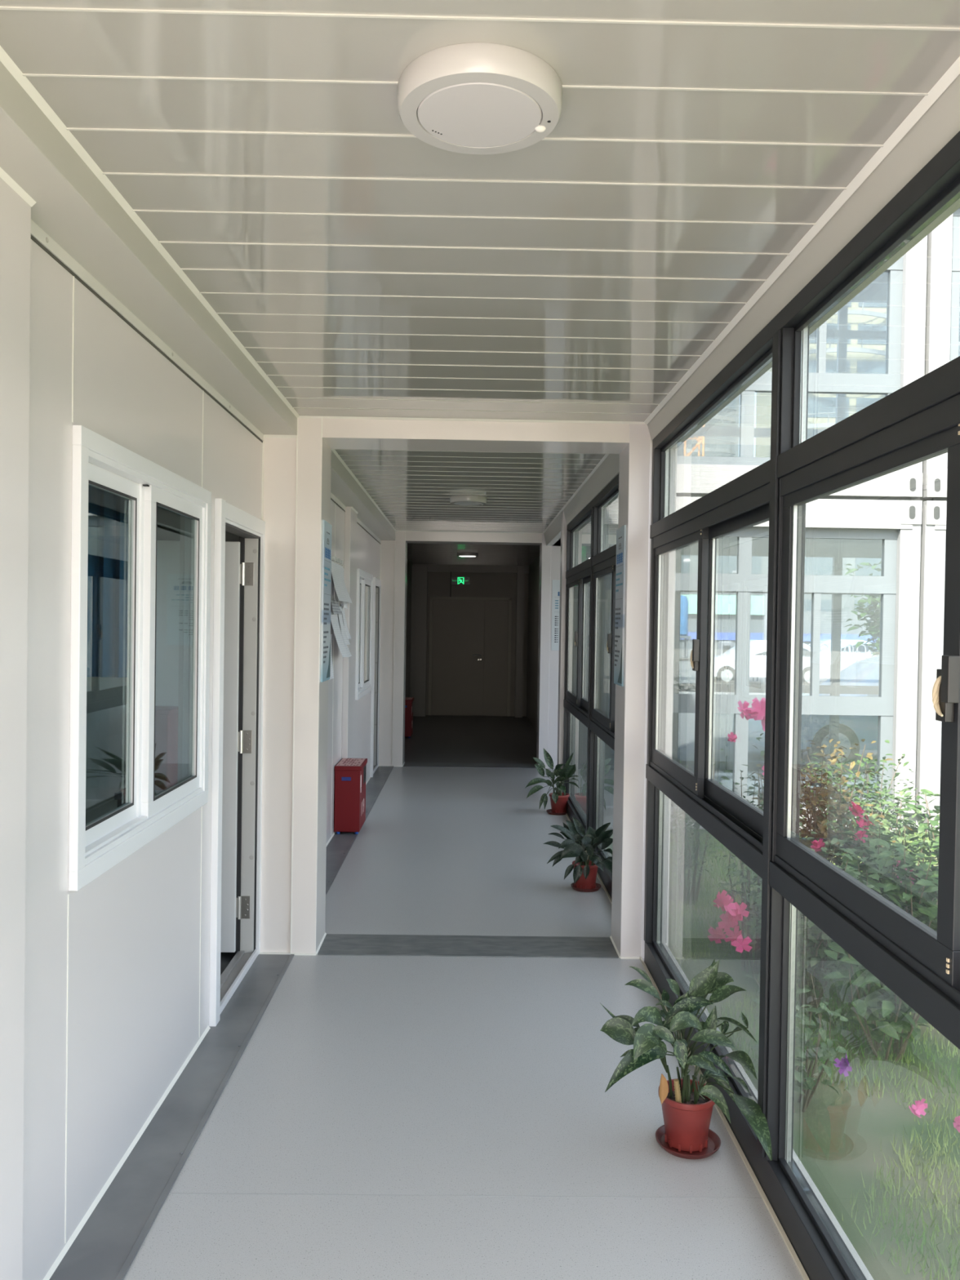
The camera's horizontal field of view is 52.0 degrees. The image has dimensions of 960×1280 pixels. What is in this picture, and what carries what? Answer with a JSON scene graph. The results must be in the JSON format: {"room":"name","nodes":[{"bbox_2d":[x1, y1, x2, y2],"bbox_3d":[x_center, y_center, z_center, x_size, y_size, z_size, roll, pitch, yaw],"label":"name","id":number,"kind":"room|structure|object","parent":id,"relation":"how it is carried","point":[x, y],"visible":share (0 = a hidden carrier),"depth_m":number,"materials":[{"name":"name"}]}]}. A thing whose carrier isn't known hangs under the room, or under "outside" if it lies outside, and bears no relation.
{"room":"office corridor","nodes":[
{"label":"office corridor","id":0,"kind":"room"},
{"bbox_2d":[156,506,239,542],"bbox_3d":[-2.850,0.141,4.905,3.620,2.560,12.130,1,1,-1],"label":"wall","id":1,"kind":"structure","parent":0,"point":[168,522],"depth_m":4.54,"materials":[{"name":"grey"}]},
{"bbox_2d":[48,954,294,1279],"bbox_3d":[-0.914,1.495,1.763,0.178,0.008,5.560,1,1,-1],"label":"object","id":2,"kind":"structure","parent":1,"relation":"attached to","point":[108,1242],"depth_m":2.89,"materials":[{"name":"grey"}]},
{"bbox_2d":[325,766,393,894],"bbox_3d":[-0.983,1.403,7.717,0.178,0.008,5.730,1,1,-1],"label":"trim","id":3,"kind":"structure","parent":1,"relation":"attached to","point":[338,848],"depth_m":6.97,"materials":[{"name":"grey tile"}]},
{"bbox_2d":[333,758,367,834],"bbox_3d":[-0.963,1.159,7.352,0.195,0.497,0.440,1,1,-1],"label":"box","id":4,"kind":"object","parent":3,"relation":"on","point":[349,815],"visible":1,"depth_m":7.14,"materials":[{"name":"red metal"}]},
{"bbox_2d":[334,448,605,533],"bbox_3d":[-0.069,-1.120,7.741,1.950,0.004,5.620,1,1,-1],"label":"trim","id":5,"kind":"structure","parent":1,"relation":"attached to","point":[335,449],"depth_m":7.36,"materials":[{"name":"white metal"}]},
{"bbox_2d":[407,543,539,565],"bbox_3d":[-0.128,-1.213,13.697,1.970,0.004,5.433,1,1,-1],"label":"trim","id":6,"kind":"structure","parent":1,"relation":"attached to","point":[417,557],"depth_m":14.17,"materials":[{"name":"grey"}]},
{"bbox_2d":[0,6,959,413],"bbox_3d":[-0.001,-0.973,1.721,1.950,0.004,5.246,1,1,-1],"label":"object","id":7,"kind":"structure","parent":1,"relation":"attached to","point":[27,8],"depth_m":2.10,"materials":[{"name":"white metal"}]},
{"bbox_2d":[22,239,412,1279],"bbox_3d":[-1.091,0.124,7.776,0.075,2.560,17.630,1,1,-1],"label":"wall","id":8,"kind":"structure","parent":0,"point":[135,976],"depth_m":2.56,"materials":[{"name":"white paint"}]},
{"bbox_2d":[68,425,211,891],"bbox_3d":[-1.012,0.036,2.971,0.077,1.126,1.195,1,1,-1],"label":"window","id":9,"kind":"structure","parent":8,"relation":"in","point":[95,846],"depth_m":2.91,"materials":[{"name":"white plastic"}]},
{"bbox_2d":[86,484,129,677],"bbox_3d":[-1.788,-0.270,4.419,0.620,0.870,0.042,1,1,-1],"label":"window pane","id":10,"kind":"object","parent":9,"relation":"in","point":[108,513],"visible":0.21,"depth_m":4.42,"materials":[{"name":"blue glass"}]},
{"bbox_2d":[85,497,265,1026],"bbox_3d":[-1.425,0.453,4.140,0.870,1.996,0.873,1,1,-1],"label":"door","id":11,"kind":"structure","parent":8,"relation":"in","point":[238,566],"depth_m":4.46,"materials":[{"name":"white plastic"}]},
{"bbox_2d":[0,167,358,514],"bbox_3d":[-0.951,-0.956,4.715,0.010,0.042,6.480,1,1,-1],"label":"trim","id":12,"kind":"structure","parent":8,"relation":"attached to","point":[9,180],"depth_m":1.96,"materials":[{"name":"white metal"}]},
{"bbox_2d":[64,275,335,1243],"bbox_3d":[-1.019,0.251,4.773,0.002,2.400,7.104,1,1,-1],"label":"trim","id":13,"kind":"structure","parent":8,"relation":"attached to","point":[73,276],"depth_m":2.39,"materials":[{"name":"white"}]},
{"bbox_2d":[31,219,381,543],"bbox_3d":[-0.999,-0.947,4.750,0.006,0.062,11.610,1,1,-1],"label":"trim","id":14,"kind":"structure","parent":8,"relation":"attached to","point":[37,232],"depth_m":2.77,"materials":[{"name":"white metal"}]},
{"bbox_2d":[43,777,370,1279],"bbox_3d":[-1.027,1.450,4.387,0.012,0.014,10.810,1,1,-1],"label":"baseboard","id":15,"kind":"structure","parent":8,"relation":"attached to","point":[71,1240],"depth_m":2.76,"materials":[{"name":"white"}]},
{"bbox_2d":[330,612,351,657],"bbox_3d":[-0.983,-0.035,7.014,0.112,0.315,0.550,1,1,-1],"label":"paper sheet","id":16,"kind":"object","parent":8,"relation":"attached to","point":[344,649],"visible":0.97,"depth_m":6.95,"materials":[{"name":"white paper"}]},
{"bbox_2d":[331,560,352,603],"bbox_3d":[-0.987,-0.409,7.054,0.093,0.279,0.700,1,1,-1],"label":"paper sheet","id":17,"kind":"object","parent":8,"relation":"attached to","point":[342,593],"visible":0.98,"depth_m":6.98,"materials":[{"name":"white paper"}]},
{"bbox_2d":[355,568,373,700],"bbox_3d":[-1.081,-0.058,8.991,0.077,1.126,1.195,1,1,-1],"label":"window","id":18,"kind":"structure","parent":8,"relation":"in","point":[364,580],"depth_m":8.96,"materials":[{"name":"white plastic"}]},
{"bbox_2d":[369,577,381,777],"bbox_3d":[-1.494,0.359,10.170,0.870,1.996,0.780,1,1,-1],"label":"door","id":19,"kind":"structure","parent":8,"relation":"in","point":[376,606],"depth_m":10.48,"materials":[{"name":"white plastic"}]},
{"bbox_2d":[220,952,235,975],"bbox_3d":[-2.848,1.462,4.926,3.465,0.080,11.930,1,1,-1],"label":"floor","id":20,"kind":"structure","parent":0,"point":[225,957],"depth_m":4.48,"materials":[{"name":"grey"}]},
{"bbox_2d":[114,787,163,807],"bbox_3d":[-1.437,1.051,4.366,0.260,0.800,0.330,1,1,-1],"label":"side table","id":21,"kind":"object","parent":20,"relation":"on","point":[121,796],"visible":0.16,"depth_m":4.20,"materials":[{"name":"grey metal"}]},
{"bbox_2d":[154,706,177,790],"bbox_3d":[-1.424,0.476,4.372,0.150,0.350,0.220,1,1,-1],"label":"storage box","id":22,"kind":"object","parent":21,"relation":"on","point":[166,717],"visible":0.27,"depth_m":4.27,"materials":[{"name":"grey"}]},
{"bbox_2d":[409,564,528,717],"bbox_3d":[-0.174,0.013,16.491,1.960,2.540,0.220,1,1,-1],"label":"door frame","id":23,"kind":"structure","parent":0,"point":[419,571],"depth_m":16.39,"materials":[{"name":"grey"}]},
{"bbox_2d":[335,448,604,532],"bbox_3d":[-0.068,-1.145,7.693,1.950,0.051,5.740,1,1,-1],"label":"ceiling","id":24,"kind":"structure","parent":0,"point":[554,480],"depth_m":7.03,"materials":[{"name":"grey metal"}]},
{"bbox_2d":[330,450,395,540],"bbox_3d":[-0.979,-1.078,7.683,0.210,0.110,5.740,1,1,-1],"label":"beam","id":25,"kind":"structure","parent":24,"relation":"attached to","point":[344,486],"depth_m":7.27,"materials":[{"name":"silver metal"}]},
{"bbox_2d":[449,495,486,505],"bbox_3d":[-0.093,-1.094,7.743,0.292,0.053,0.292,1,1,-1],"label":"ceiling lamp","id":26,"kind":"object","parent":24,"relation":"attached to","point":[455,500],"visible":1,"depth_m":7.64,"materials":[{"name":"grey plastic"}]},
{"bbox_2d":[543,453,619,546],"bbox_3d":[0.810,-1.037,7.705,0.190,0.140,5.740,1,1,-1],"label":"beam","id":27,"kind":"structure","parent":24,"relation":"attached to","point":[609,468],"depth_m":6.82,"materials":[{"name":"silver metal"}]},
{"bbox_2d":[407,542,539,565],"bbox_3d":[-0.128,-1.238,13.732,1.970,0.051,5.700,1,1,-1],"label":"ceiling","id":28,"kind":"structure","parent":0,"point":[508,559],"depth_m":13.90,"materials":[{"name":"grey metal"}]},
{"bbox_2d":[405,531,542,545],"bbox_3d":[-0.067,-1.111,10.725,1.505,0.110,0.318,1,1,-1],"label":"beam","id":29,"kind":"structure","parent":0,"point":[412,537],"depth_m":10.57,"materials":[{"name":"white paint"}]},
{"bbox_2d":[322,418,629,453],"bbox_3d":[-0.019,-0.971,4.676,1.453,0.096,0.298,1,1,-1],"label":"beam","id":30,"kind":"structure","parent":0,"point":[338,433],"depth_m":4.53,"materials":[{"name":"silver metal"}]},
{"bbox_2d":[0,45,959,533],"bbox_3d":[-0.037,-1.040,4.759,1.606,0.068,11.610,1,1,-1],"label":"trim","id":31,"kind":"structure","parent":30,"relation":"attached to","point":[953,71],"depth_m":2.23,"materials":[{"name":"white metal"}]},
{"bbox_2d":[426,571,528,716],"bbox_3d":[-0.126,0.002,16.642,2.060,2.560,0.080,1,1,-1],"label":"wall","id":32,"kind":"structure","parent":0,"point":[482,584],"depth_m":16.59,"materials":[{"name":"grey paint"}]},
{"bbox_2d":[428,596,511,716],"bbox_3d":[-0.169,0.280,16.575,1.380,2.005,0.062,1,1,-1],"label":"door","id":33,"kind":"structure","parent":32,"relation":"in","point":[461,643],"depth_m":16.59,"materials":[{"name":"beige"}]},
{"bbox_2d":[0,0,959,422],"bbox_3d":[-0.001,-0.998,1.740,1.950,0.051,5.570,1,1,-1],"label":"ceiling","id":34,"kind":"structure","parent":0,"point":[37,42],"depth_m":2.03,"materials":[{"name":"grey metal"}]},
{"bbox_2d":[0,61,297,435],"bbox_3d":[-0.911,-0.943,1.730,0.210,0.088,5.570,1,1,-1],"label":"beam","id":35,"kind":"structure","parent":34,"relation":"attached to","point":[73,206],"depth_m":2.33,"materials":[{"name":"white metal"}]},
{"bbox_2d":[397,42,562,154],"bbox_3d":[0.000,-0.947,1.743,0.292,0.053,0.292,1,1,-1],"label":"ceiling lamp","id":36,"kind":"object","parent":34,"relation":"attached to","point":[471,98],"visible":1,"depth_m":1.68,"materials":[{"name":"grey plastic"}]},
{"bbox_2d":[417,82,542,146],"bbox_3d":[-0.001,-0.926,1.743,0.220,0.004,0.220,1,1,-1],"label":"diffuser","id":37,"kind":"object","parent":36,"relation":"attached to","point":[450,114],"depth_m":1.73,"materials":[{"name":"grey plastic"}]},
{"bbox_2d":[647,74,959,441],"bbox_3d":[0.886,-0.916,1.751,0.174,0.088,5.570,1,1,-1],"label":"beam","id":38,"kind":"structure","parent":34,"relation":"attached to","point":[940,122],"depth_m":2.25,"materials":[{"name":"white metal"}]},
{"bbox_2d":[123,715,920,1279],"bbox_3d":[7.394,1.615,7.947,16.980,0.170,17.730,1,1,-1],"label":"floor","id":39,"kind":"structure","parent":0,"point":[402,1078],"depth_m":3.16,"materials":[{"name":"plastic"}]},
{"bbox_2d":[0,177,31,1279],"bbox_3d":[-0.963,0.299,1.771,0.045,2.398,0.555,1,1,-1],"label":"pillar","id":40,"kind":"structure","parent":39,"relation":"on","point":[15,211],"depth_m":1.98,"materials":[{"name":"white"}]},
{"bbox_2d":[260,417,331,953],"bbox_3d":[-0.891,0.211,4.684,0.295,2.486,0.300,1,1,-1],"label":"column","id":41,"kind":"structure","parent":39,"relation":"on","point":[314,454],"depth_m":4.54,"materials":[{"name":"white metal"}]},
{"bbox_2d":[320,520,332,682],"bbox_3d":[-0.733,-0.183,4.700,0.009,0.755,0.250,1,1,-1],"label":"poster","id":42,"kind":"object","parent":41,"relation":"attached to","point":[326,527],"visible":1,"depth_m":4.67,"materials":[{"name":"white paper"}]},
{"bbox_2d":[342,506,356,758],"bbox_3d":[-1.032,0.190,7.758,0.045,2.430,0.430,1,1,-1],"label":"pillar","id":43,"kind":"structure","parent":39,"relation":"on","point":[350,516],"depth_m":7.60,"materials":[{"name":"white paint"}]},
{"bbox_2d":[378,531,407,765],"bbox_3d":[-0.963,0.090,10.732,0.290,2.540,0.320,1,1,-1],"label":"column","id":44,"kind":"structure","parent":39,"relation":"on","point":[391,557],"depth_m":10.58,"materials":[{"name":"white paint"}]},
{"bbox_2d":[404,697,413,737],"bbox_3d":[-1.010,1.055,13.416,0.190,0.517,0.430,1,1,-1],"label":"box","id":45,"kind":"object","parent":39,"relation":"on","point":[408,700],"visible":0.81,"depth_m":13.21,"materials":[{"name":"red"}]},
{"bbox_2d":[259,415,645,959],"bbox_3d":[-0.126,0.223,4.688,1.785,2.486,0.310,1,1,-1],"label":"trim frame","id":46,"kind":"object","parent":39,"relation":"on","point":[300,416],"visible":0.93,"depth_m":4.52,"materials":[{"name":"white metal"}]},
{"bbox_2d":[378,530,542,766],"bbox_3d":[-0.195,0.102,10.736,1.785,2.540,0.330,1,1,-1],"label":"trim frame","id":47,"kind":"object","parent":39,"relation":"on","point":[396,531],"visible":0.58,"depth_m":10.56,"materials":[{"name":"white"}]},
{"bbox_2d":[171,1192,761,1198],"bbox_3d":[-0.031,1.499,2.654,1.595,0.001,0.002,1,1,-1],"label":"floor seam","id":48,"kind":"structure","parent":39,"relation":"on","point":[171,1193],"depth_m":2.65,"materials":[{"name":"grey"}]},
{"bbox_2d":[315,933,620,958],"bbox_3d":[-0.055,1.465,4.713,1.415,0.004,0.300,1,1,-1],"label":"threshold","id":49,"kind":"object","parent":39,"relation":"on","point":[332,944],"visible":1,"depth_m":4.70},
{"bbox_2d":[403,762,536,768],"bbox_3d":[-0.107,1.371,10.762,1.460,0.004,0.320,1,1,-1],"label":"threshold","id":50,"kind":"object","parent":39,"relation":"on","point":[406,764],"visible":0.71,"depth_m":10.74,"materials":[{"name":"grey metal"}]},
{"bbox_2d":[536,533,551,768],"bbox_3d":[0.702,0.115,10.752,0.110,2.540,0.320,1,1,-1],"label":"column","id":51,"kind":"structure","parent":39,"relation":"on","point":[545,552],"depth_m":10.60,"materials":[{"name":"white"}]},
{"bbox_2d":[525,748,578,815],"bbox_3d":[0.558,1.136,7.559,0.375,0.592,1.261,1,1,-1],"label":"potted plant","id":52,"kind":"object","parent":39,"relation":"on","point":[558,801],"visible":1,"depth_m":8.05,"materials":[{"name":"green plant"}]},
{"bbox_2d":[556,510,567,792],"bbox_3d":[0.743,0.150,8.492,0.110,2.540,0.160,1,1,-1],"label":"pillar","id":53,"kind":"structure","parent":39,"relation":"on","point":[563,525],"depth_m":8.42,"materials":[{"name":"white metal"}]},
{"bbox_2d":[542,817,613,892],"bbox_3d":[0.555,1.234,5.555,0.369,0.458,0.620,1,1,-1],"label":"potted plant","id":54,"kind":"object","parent":39,"relation":"on","point":[584,870],"visible":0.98,"depth_m":5.70,"materials":[{"name":"green plant"}]},
{"bbox_2d":[611,423,677,958],"bbox_3d":[0.780,0.236,4.704,0.222,2.486,0.300,1,1,-1],"label":"column","id":55,"kind":"structure","parent":39,"relation":"on","point":[635,472],"depth_m":4.56,"materials":[{"name":"white metal"}]},
{"bbox_2d":[613,524,626,686],"bbox_3d":[0.670,-0.162,4.721,0.009,0.755,0.250,1,1,-1],"label":"poster","id":56,"kind":"object","parent":55,"relation":"attached to","point":[620,532],"visible":1,"depth_m":4.69,"materials":[{"name":"blue paper"}]},
{"bbox_2d":[600,959,772,1160],"bbox_3d":[0.561,1.231,2.778,0.441,0.549,0.506,1,1,-1],"label":"potted plant","id":57,"kind":"object","parent":39,"relation":"on","point":[687,1104],"visible":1,"depth_m":2.87,"materials":[{"name":"green plant"}]},
{"bbox_2d":[565,813,809,1279],"bbox_3d":[0.756,1.490,3.718,0.010,0.008,9.430,1,1,-1],"label":"baseboard","id":58,"kind":"structure","parent":39,"relation":"on","point":[801,1268],"depth_m":2.77,"materials":[{"name":"beige"}]},
{"bbox_2d":[526,555,539,733],"bbox_3d":[0.879,0.063,13.649,0.080,2.560,5.930,1,1,-1],"label":"wall","id":59,"kind":"structure","parent":0,"point":[534,568],"depth_m":15.19,"materials":[{"name":"grey paint"}]},
{"bbox_2d":[548,546,560,768],"bbox_3d":[1.416,0.127,10.650,1.315,2.540,0.080,1,1,-1],"label":"wall","id":60,"kind":"structure","parent":0,"point":[556,550],"depth_m":10.61,"materials":[{"name":"white paint"}]},
{"bbox_2d":[551,579,559,650],"bbox_3d":[0.983,-0.263,10.595,0.420,0.760,0.009,1,1,-1],"label":"poster","id":61,"kind":"object","parent":60,"relation":"attached to","point":[556,584],"visible":0.23,"depth_m":10.59,"materials":[{"name":"white paper"}]},
{"bbox_2d":[667,946,873,1279],"bbox_3d":[0.874,1.621,3.771,0.085,0.250,9.530,1,1,-1],"label":"plinth","id":62,"kind":"object","parent":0,"point":[814,1188],"visible":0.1,"depth_m":2.70,"materials":[{"name":"silver metal"}]},
{"bbox_2d":[562,474,618,897],"bbox_3d":[0.774,0.251,6.637,0.094,2.394,3.535,1,1,-1],"label":"window","id":63,"kind":"structure","parent":62,"relation":"on","point":[589,700],"depth_m":6.60,"materials":[{"name":"grey metal"}]},
{"bbox_2d":[644,130,959,1279],"bbox_3d":[0.831,0.327,1.740,0.094,2.394,5.520,1,1,-1],"label":"window","id":64,"kind":"structure","parent":62,"relation":"on","point":[918,422],"depth_m":2.58,"materials":[{"name":"grey metal"}]},
{"label":"outside","id":65,"kind":"structure","parent":0,"visible":0},
{"bbox_3d":[0.219,2.031,-21.220,120.000,0.280,77.500,1,1,-1],"label":"paving","id":66,"kind":"object","parent":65,"visible":0},
{"bbox_2d":[667,829,959,1279],"bbox_3d":[8.438,1.848,1.376,15.040,0.048,14.500,1,1,-1],"label":"lawn","id":67,"kind":"structure","parent":66,"relation":"on","point":[837,1137],"depth_m":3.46,"materials":[{"name":"green plant"}]},
{"bbox_2d":[669,748,724,905],"bbox_3d":[1.372,1.190,6.260,0.486,0.972,0.427,0,1,-29],"label":"shrub","id":68,"kind":"object","parent":67,"relation":"on","point":[682,867],"visible":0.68,"depth_m":6.21,"materials":[{"name":"green plant"}]},
{"bbox_2d":[709,697,806,973],"bbox_3d":[1.419,0.990,5.022,0.493,1.411,0.501,1,1,-1],"label":"shrub","id":69,"kind":"object","parent":67,"relation":"on","point":[757,712],"visible":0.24,"depth_m":4.99,"materials":[{"name":"green plant"}]},
{"bbox_2d":[737,700,757,719],"bbox_3d":[1.324,0.348,4.862,0.100,0.099,0.084,1,1,19],"label":"flower","id":70,"kind":"object","parent":69,"relation":"on","point":[743,708],"depth_m":4.86,"materials":[{"name":"pink plant"}]},
{"bbox_2d":[746,697,765,720],"bbox_3d":[1.377,0.340,4.868,0.122,0.109,0.120,1,1,22],"label":"flower","id":71,"kind":"object","parent":69,"relation":"on","point":[757,712],"depth_m":4.85,"materials":[{"name":"pink plant"}]},
{"bbox_2d":[580,207,959,831],"bbox_3d":[8.356,-1.202,9.625,15.100,5.800,2.408,1,1,-1],"label":"container wing","id":72,"kind":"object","parent":67,"relation":"on","point":[898,517],"visible":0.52,"depth_m":8.43,"materials":[{"name":"grey metal"}]},
{"bbox_2d":[737,822,874,1015],"bbox_3d":[1.512,1.288,4.482,0.599,0.835,0.547,2,1,36],"label":"shrub","id":73,"kind":"object","parent":67,"relation":"on","point":[809,935],"visible":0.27,"depth_m":4.41,"materials":[{"name":"green plant"}]},
{"bbox_2d":[748,736,912,942],"bbox_3d":[1.867,1.114,5.371,0.780,1.167,0.771,2,1,44],"label":"shrub","id":74,"kind":"object","parent":67,"relation":"on","point":[813,843],"visible":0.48,"depth_m":5.32,"materials":[{"name":"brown plant"}]},
{"bbox_2d":[810,838,825,851],"bbox_3d":[1.732,1.055,5.049,0.065,0.071,0.090,0,1,-31],"label":"flower","id":75,"kind":"object","parent":74,"relation":"on","point":[816,846],"depth_m":5.05,"materials":[{"name":"pink plant"}]},
{"bbox_2d":[848,800,865,817],"bbox_3d":[1.949,0.873,5.079,0.078,0.080,0.103,2,1,36],"label":"flower","id":76,"kind":"object","parent":74,"relation":"on","point":[855,807],"depth_m":5.08,"materials":[{"name":"pink plant"}]},
{"bbox_2d":[852,830,867,843],"bbox_3d":[1.932,0.999,5.016,0.079,0.067,0.069,1,1,29],"label":"flower","id":77,"kind":"object","parent":74,"relation":"on","point":[861,834],"depth_m":5.02,"materials":[{"name":"pink plant"}]},
{"bbox_2d":[856,813,875,831],"bbox_3d":[1.985,0.944,5.059,0.088,0.097,0.092,2,1,37],"label":"flower","id":78,"kind":"object","parent":74,"relation":"on","point":[863,822],"depth_m":5.07,"materials":[{"name":"pink plant"}]},
{"bbox_2d":[707,889,959,1132],"bbox_3d":[1.177,1.369,3.492,0.371,0.694,1.272,1,1,-10],"label":"shrub","id":79,"kind":"object","parent":67,"relation":"on","point":[811,1082],"visible":0.72,"depth_m":3.56,"materials":[{"name":"green plant"}]},
{"bbox_2d":[707,924,725,943],"bbox_3d":[0.978,1.207,4.049,0.079,0.082,0.095,1,1,-1],"label":"flower","id":80,"kind":"object","parent":79,"relation":"on","point":[717,934],"depth_m":4.06,"materials":[{"name":"pink plant"}]},
{"bbox_2d":[713,889,736,915],"bbox_3d":[0.991,1.059,3.965,0.114,0.094,0.062,1,1,-22],"label":"flower","id":81,"kind":"object","parent":79,"relation":"on","point":[726,901],"depth_m":3.97,"materials":[{"name":"pink plant"}]},
{"bbox_2d":[717,902,749,932],"bbox_3d":[1.032,1.127,4.000,0.121,0.116,0.067,1,1,-1],"label":"flower","id":82,"kind":"object","parent":79,"relation":"on","point":[730,921],"depth_m":4.00,"materials":[{"name":"pink plant"}]},
{"bbox_2d":[715,925,752,953],"bbox_3d":[1.041,1.213,4.030,0.153,0.102,0.086,1,1,28],"label":"flower","id":83,"kind":"object","parent":79,"relation":"on","point":[738,936],"depth_m":4.02,"materials":[{"name":"pink plant"}]},
{"bbox_2d":[833,1052,851,1076],"bbox_3d":[1.119,1.307,3.029,0.056,0.072,0.048,1,1,-1],"label":"flower","id":84,"kind":"object","parent":79,"relation":"on","point":[844,1065],"depth_m":3.03,"materials":[{"name":"purple plant"}]},
{"bbox_2d":[908,1097,927,1117],"bbox_3d":[1.365,1.452,3.056,0.066,0.049,0.042,1,1,-1],"label":"flower","id":85,"kind":"object","parent":79,"relation":"on","point":[920,1108],"depth_m":3.06,"materials":[{"name":"pink plant"}]},
{"bbox_2d":[800,739,931,857],"bbox_3d":[2.820,1.236,7.461,1.104,0.885,0.979,1,1,-1],"label":"shrub","id":86,"kind":"object","parent":67,"relation":"on","point":[866,784],"visible":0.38,"depth_m":7.48,"materials":[{"name":"green plant"}]},
{"bbox_2d":[800,786,939,924],"bbox_3d":[2.134,1.237,5.167,0.875,0.938,0.981,1,1,-1],"label":"shrub","id":87,"kind":"object","parent":67,"relation":"on","point":[884,828],"visible":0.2,"depth_m":5.15,"materials":[{"name":"green plant"}]},
{"bbox_2d":[893,860,906,878],"bbox_3d":[2.080,1.127,4.868,0.103,0.115,0.101,1,1,-1],"label":"flower","id":88,"kind":"object","parent":87,"relation":"on","point":[897,864],"depth_m":4.88,"materials":[{"name":"pink plant"}]},
{"bbox_2d":[822,941,930,1062],"bbox_3d":[1.633,1.420,4.030,0.482,0.592,0.506,1,1,-1],"label":"shrub","id":89,"kind":"object","parent":67,"relation":"on","point":[900,1020],"visible":0.52,"depth_m":4.01,"materials":[{"name":"green plant"}]},
{"bbox_2d":[819,826,938,1004],"bbox_3d":[1.895,1.306,4.623,0.802,0.806,0.677,1,1,-1],"label":"shrub","id":90,"kind":"object","parent":67,"relation":"on","point":[902,895],"visible":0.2,"depth_m":4.54,"materials":[{"name":"green plant"}]},
{"bbox_2d":[896,787,940,928],"bbox_3d":[2.382,1.229,4.737,0.703,0.974,0.848,1,1,19],"label":"shrub","id":91,"kind":"object","parent":67,"relation":"on","point":[922,827],"visible":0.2,"depth_m":4.82,"materials":[{"name":"green plant"}]},
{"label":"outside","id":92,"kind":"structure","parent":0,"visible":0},
{"bbox_2d":[677,669,925,831],"bbox_3d":[-0.883,0.718,74.265,120.000,0.230,131.500,1,1,-1],"label":"yard","id":93,"kind":"structure","parent":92,"point":[722,722],"depth_m":15.45,"materials":[{"name":"grey concrete"}]},
{"bbox_2d":[680,595,691,657],"bbox_3d":[5.998,0.007,30.075,0.800,2.780,0.680,1,1,-1],"label":"water tank","id":94,"kind":"object","parent":93,"relation":"on","point":[684,602],"visible":0.3,"depth_m":29.79,"materials":[{"name":"blue"}]},
{"bbox_2d":[679,657,695,683],"bbox_3d":[5.901,0.954,28.588,0.700,0.890,0.700,1,1,-1],"label":"rubbish bin","id":95,"kind":"object","parent":93,"relation":"on","point":[686,675],"visible":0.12,"depth_m":28.29,"materials":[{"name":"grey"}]},
{"bbox_2d":[684,423,705,456],"bbox_3d":[18.419,-16.430,70.621,22.000,34.772,1.471,1,1,-1],"label":"tower crane","id":96,"kind":"object","parent":93,"relation":"on","point":[699,438],"visible":0.05,"depth_m":69.93,"materials":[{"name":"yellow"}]},
{"bbox_2d":[683,395,739,457],"bbox_3d":[21.224,-23.512,96.222,6.000,48.230,11.349,1,1,-1],"label":"apartment tower","id":97,"kind":"structure","parent":93,"relation":"on","point":[729,416],"depth_m":91.95,"materials":[{"name":"grey"}]},
{"bbox_2d":[695,640,831,684],"bbox_3d":[9.021,0.714,31.496,4.400,1.425,1.778,1,1,-1],"label":"car","id":98,"kind":"object","parent":93,"relation":"on","point":[724,664],"visible":0.32,"depth_m":30.64,"materials":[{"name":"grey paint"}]},
{"bbox_2d":[680,594,878,657],"bbox_3d":[14.694,-0.413,48.072,13.700,3.330,4.200,1,1,-1],"label":"gatehouse","id":99,"kind":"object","parent":93,"relation":"on","point":[725,605],"visible":0.1,"depth_m":46.12,"materials":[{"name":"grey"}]},
{"bbox_2d":[680,555,881,612],"bbox_3d":[31.331,-4.598,63.276,56.000,11.730,6.050,1,1,-1],"label":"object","id":100,"kind":"object","parent":93,"relation":"on","point":[724,564],"visible":0.08,"depth_m":60.14,"materials":[{"name":"grey"}]},
{"bbox_2d":[732,643,875,681],"bbox_3d":[11.445,0.767,33.150,5.907,1.291,0.104,1,1,-1],"label":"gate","id":101,"kind":"object","parent":93,"relation":"on","point":[844,651],"visible":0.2,"depth_m":33.14,"materials":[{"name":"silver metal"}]},
{"bbox_2d":[732,655,879,762],"bbox_3d":[5.782,0.947,13.159,4.400,1.425,1.778,1,1,-1],"label":"car","id":102,"kind":"object","parent":93,"relation":"on","point":[852,728],"visible":0.28,"depth_m":12.28,"materials":[{"name":"blue paint"}]},
{"bbox_2d":[755,302,886,457],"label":"building window","id":103,"kind":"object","parent":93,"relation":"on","point":[863,356],"visible":0.03,"depth_m":79.98,"materials":[{"name":"glass"}]},
{"bbox_2d":[808,639,877,669],"bbox_3d":[13.745,0.684,38.051,4.400,1.425,1.778,1,1,-1],"label":"car","id":104,"kind":"object","parent":93,"relation":"on","point":[824,648],"visible":0.03,"depth_m":37.26,"materials":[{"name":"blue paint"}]},
{"bbox_2d":[830,560,881,658],"bbox_3d":[11.657,-0.540,26.895,3.011,4.168,3.003,0,1,-30],"label":"tree","id":105,"kind":"object","parent":93,"relation":"on","point":[873,628],"visible":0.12,"depth_m":27.13,"materials":[{"name":"green plant"}]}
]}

